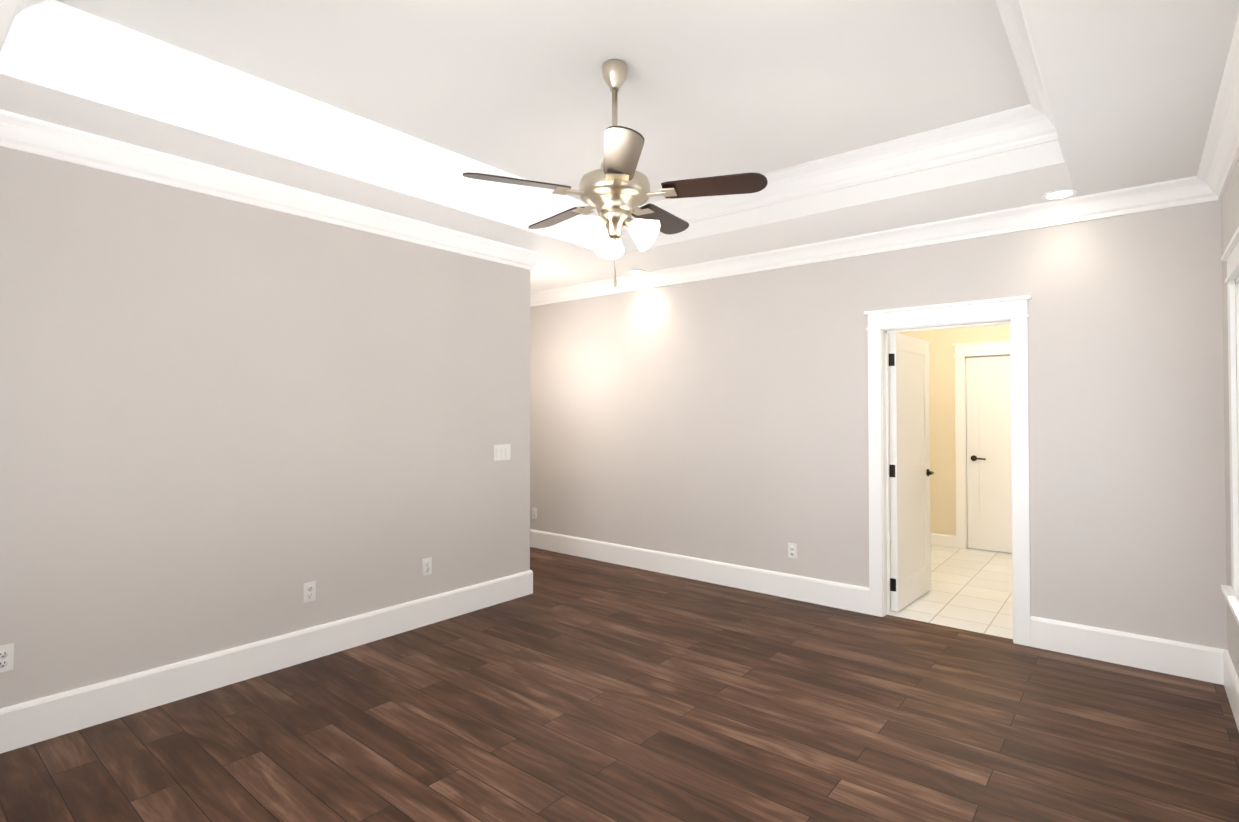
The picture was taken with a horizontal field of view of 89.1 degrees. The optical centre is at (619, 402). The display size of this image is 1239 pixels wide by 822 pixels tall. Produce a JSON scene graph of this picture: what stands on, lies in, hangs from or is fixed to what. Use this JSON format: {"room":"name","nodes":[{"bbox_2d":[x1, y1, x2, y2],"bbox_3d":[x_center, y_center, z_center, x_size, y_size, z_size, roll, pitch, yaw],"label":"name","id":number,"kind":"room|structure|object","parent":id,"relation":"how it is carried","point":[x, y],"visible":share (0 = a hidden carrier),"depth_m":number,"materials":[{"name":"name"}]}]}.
{"room":"empty bedroom","nodes":[
{"label":"empty bedroom","id":0,"kind":"room"},
{"bbox_2d":[0,146,529,707],"bbox_3d":[-2.032,-0.009,3.532,0.120,3.020,4.005,-1,-1,39],"label":"wall","id":1,"kind":"structure","parent":0,"point":[226,424],"depth_m":3.35,"materials":[{"name":"beige paint"}]},
{"bbox_2d":[0,643,13,672],"bbox_3d":[-2.630,1.094,2.684,0.009,0.114,0.070,-1,-1,39],"label":"electrical outlet","id":2,"kind":"object","parent":1,"relation":"attached to","point":[6,657],"visible":1,"depth_m":2.69,"materials":[{"name":"white plastic"}]},
{"bbox_2d":[0,570,532,753],"bbox_3d":[-1.926,1.409,3.532,0.018,0.185,3.873,-1,-1,39],"label":"baseboard","id":3,"kind":"structure","parent":1,"relation":"attached to","point":[58,715],"depth_m":3.33,"materials":[{"name":"white wood"}]},
{"bbox_2d":[0,109,547,270],"bbox_3d":[-1.839,-1.145,3.611,0.100,0.125,3.865,-1,-1,39],"label":"crown molding","id":4,"kind":"structure","parent":1,"relation":"attached to","point":[18,132],"depth_m":3.33,"materials":[{"name":"white wood"}]},
{"bbox_2d":[303,581,315,602],"bbox_3d":[-1.812,1.109,3.681,0.009,0.114,0.070,-1,-1,39],"label":"electrical outlet","id":5,"kind":"object","parent":1,"relation":"attached to","point":[309,591],"visible":1,"depth_m":3.68,"materials":[{"name":"white plastic"}]},
{"bbox_2d":[422,557,431,575],"bbox_3d":[-1.311,1.121,4.292,0.009,0.114,0.070,-1,-1,39],"label":"electrical outlet","id":6,"kind":"object","parent":1,"relation":"attached to","point":[427,567],"visible":1,"depth_m":4.29,"materials":[{"name":"white plastic"}]},
{"bbox_2d":[494,444,510,460],"bbox_3d":[-0.894,0.383,4.808,0.012,0.120,0.164,-1,-1,39],"label":"light switch","id":7,"kind":"object","parent":1,"relation":"attached to","point":[502,452],"visible":1,"depth_m":4.81,"materials":[{"name":"white plastic"}]},
{"bbox_2d":[56,0,1030,206],"bbox_3d":[-0.672,-1.562,3.294,6.155,0.120,5.325,-1,-1,39],"label":"ceiling","id":8,"kind":"structure","parent":0,"point":[708,88],"depth_m":2.85,"materials":[{"name":"paint"}]},
{"bbox_2d":[463,59,767,286],"bbox_3d":[-0.017,-1.008,2.854,1.262,1.001,1.251,-1,-1,39],"label":"ceiling fan","id":9,"kind":"object","parent":8,"relation":"hanging from","point":[614,191],"visible":1,"depth_m":2.73,"materials":[{"name":"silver metal"}]},
{"bbox_2d":[0,547,1238,821],"bbox_3d":[-0.691,1.547,3.224,6.155,0.100,5.265,-1,-1,39],"label":"floor","id":10,"kind":"structure","parent":0,"point":[574,689],"depth_m":2.85,"materials":[{"name":"brown wood"}]},
{"bbox_2d":[0,0,1238,292],"bbox_3d":[-0.672,-1.357,3.291,5.915,0.290,5.085,-1,-1,39],"label":"ceiling","id":11,"kind":"structure","parent":0,"point":[1132,88],"depth_m":2.92,"materials":[{"name":"white paint"}]},
{"bbox_2d":[0,0,91,79],"bbox_3d":[-1.128,-1.385,1.431,2.700,0.291,0.130,-1,-1,39],"label":"crown molding","id":12,"kind":"structure","parent":11,"relation":"attached to","point":[60,46],"depth_m":2.40,"materials":[{"name":"white paint"}]},
{"bbox_2d":[0,15,606,250],"bbox_3d":[-1.147,-1.351,3.671,0.130,0.291,3.570,-1,-1,39],"label":"tray ceiling side","id":13,"kind":"structure","parent":11,"relation":"attached to","point":[110,64],"depth_m":3.06,"materials":[{"name":"white paint"}]},
{"bbox_2d":[628,269,646,273],"bbox_3d":[0.160,-1.182,5.655,0.176,0.030,0.176,-1,-1,39],"label":"recessed light","id":14,"kind":"object","parent":11,"relation":"in","point":[637,271],"visible":0.88,"depth_m":5.62,"materials":[{"name":"white"}]},
{"bbox_2d":[620,111,1031,252],"bbox_3d":[1.053,-1.345,4.090,2.700,0.291,0.130,-1,-1,39],"label":"tray ceiling side","id":15,"kind":"structure","parent":11,"relation":"attached to","point":[984,147],"depth_m":3.78,"materials":[{"name":"white paint"}]},
{"bbox_2d":[995,0,1065,168],"bbox_3d":[1.077,-1.379,1.847,0.130,0.291,3.570,-1,-1,39],"label":"crown molding","id":16,"kind":"structure","parent":11,"relation":"attached to","point":[1033,125],"depth_m":3.11,"materials":[{"name":"white"}]},
{"bbox_2d":[1041,189,1077,199],"bbox_3d":[2.541,-1.212,3.638,0.176,0.030,0.176,-1,-1,39],"label":"recessed light","id":17,"kind":"object","parent":11,"relation":"in","point":[1058,194],"visible":0.94,"depth_m":3.62,"materials":[{"name":"white"}]},
{"bbox_2d":[530,200,1227,649],"bbox_3d":[0.979,0.018,5.282,6.155,3.020,0.120,-1,-1,39],"label":"wall","id":18,"kind":"structure","parent":0,"point":[724,420],"depth_m":4.55,"materials":[{"name":"beige paint"}]},
{"bbox_2d":[532,507,536,518],"bbox_3d":[-0.908,1.185,6.729,0.070,0.114,0.009,-1,-1,39],"label":"electrical outlet","id":19,"kind":"object","parent":18,"relation":"attached to","point":[534,512],"visible":1,"depth_m":6.72,"materials":[{"name":"white plastic"}]},
{"bbox_2d":[530,529,868,613],"bbox_3d":[0.219,1.443,5.794,4.065,0.185,0.018,-1,-1,39],"label":"baseboard","id":20,"kind":"structure","parent":18,"relation":"attached to","point":[849,597],"depth_m":5.29,"materials":[{"name":"white wood"}]},
{"bbox_2d":[788,543,796,558],"bbox_3d":[1.341,1.152,4.884,0.070,0.114,0.009,-1,-1,39],"label":"electrical outlet","id":21,"kind":"object","parent":18,"relation":"attached to","point":[792,550],"visible":1,"depth_m":4.88,"materials":[{"name":"white plastic"}]},
{"bbox_2d":[530,177,1220,306],"bbox_3d":[0.909,-1.121,5.214,5.915,0.125,0.100,-1,-1,39],"label":"crown molding","id":22,"kind":"structure","parent":18,"relation":"attached to","point":[1177,192],"depth_m":4.30,"materials":[{"name":"white wood"}]},
{"bbox_2d":[889,333,933,611],"bbox_3d":[2.237,0.504,4.832,0.152,2.009,0.785,-1,-1,42],"label":"open door leaf","id":23,"kind":"structure","parent":18,"relation":"in","point":[910,472],"depth_m":4.75,"materials":[{"name":"white wood"}]},
{"bbox_2d":[864,295,1030,645],"bbox_3d":[2.204,0.427,4.259,1.010,2.170,0.178,-1,-1,39],"label":"door frame","id":24,"kind":"structure","parent":18,"relation":"attached to","point":[1011,311],"depth_m":4.20,"materials":[{"name":"white wood"}]},
{"bbox_2d":[1030,616,1219,683],"bbox_3d":[2.867,1.410,3.622,0.845,0.185,0.018,-1,-1,39],"label":"baseboard","id":25,"kind":"structure","parent":18,"relation":"attached to","point":[1188,660],"depth_m":3.59,"materials":[{"name":"white wood"}]},
{"bbox_2d":[888,324,1009,535],"bbox_3d":[3.813,0.192,6.595,2.430,2.710,0.120,-1,-1,39],"label":"wall","id":26,"kind":"structure","parent":0,"point":[942,435],"depth_m":6.77,"materials":[{"name":"beige paint"}]},
{"bbox_2d":[890,528,955,547],"bbox_3d":[3.215,1.489,6.977,0.935,0.130,0.018,-1,-1,39],"label":"baseboard","id":27,"kind":"structure","parent":26,"relation":"attached to","point":[942,540],"depth_m":6.74,"materials":[{"name":"white wood"}]},
{"bbox_2d":[952,340,1009,548],"bbox_3d":[3.975,0.460,6.434,0.990,2.170,0.158,-1,-1,39],"label":"door frame","id":28,"kind":"structure","parent":26,"relation":"attached to","point":[963,351],"depth_m":6.65,"materials":[{"name":"white wood"}]},
{"bbox_2d":[966,356,1011,552],"bbox_3d":[3.990,0.529,6.442,0.765,2.009,0.152,-1,-1,39],"label":"door leaf","id":29,"kind":"structure","parent":26,"relation":"in","point":[989,521],"depth_m":6.54,"materials":[{"name":"white wood"}]},
{"bbox_2d":[887,540,1012,638],"bbox_3d":[2.948,1.580,5.503,2.690,0.102,2.875,-1,-1,39],"label":"floor","id":30,"kind":"structure","parent":0,"point":[971,589],"depth_m":4.98,"materials":[{"name":"beige tile"}]},
{"bbox_2d":[1221,156,1238,677],"bbox_3d":[1.661,-0.042,1.357,0.120,3.020,5.085,-1,-1,39],"label":"wall","id":31,"kind":"structure","parent":0,"point":[1230,212],"depth_m":3.22,"materials":[{"name":"beige paint"}]},
{"bbox_2d":[1192,15,1238,202],"bbox_3d":[1.543,-1.178,1.404,0.100,0.125,4.980,-1,-1,39],"label":"crown molding","id":32,"kind":"structure","parent":31,"relation":"attached to","point":[1208,183],"depth_m":2.79,"materials":[{"name":"white"}]},
{"bbox_2d":[1220,649,1238,730],"bbox_3d":[1.608,1.377,1.379,0.018,0.185,5.085,-1,-1,39],"label":"baseboard","id":33,"kind":"structure","parent":31,"relation":"attached to","point":[1229,678],"depth_m":3.12,"materials":[{"name":"white wood"}]},
{"bbox_2d":[1221,226,1238,625],"bbox_3d":[2.396,0.137,2.294,0.175,1.702,1.810,-1,-1,39],"label":"window","id":34,"kind":"structure","parent":31,"relation":"in","point":[1230,255],"depth_m":2.93,"materials":[{"name":"white"}]}
]}

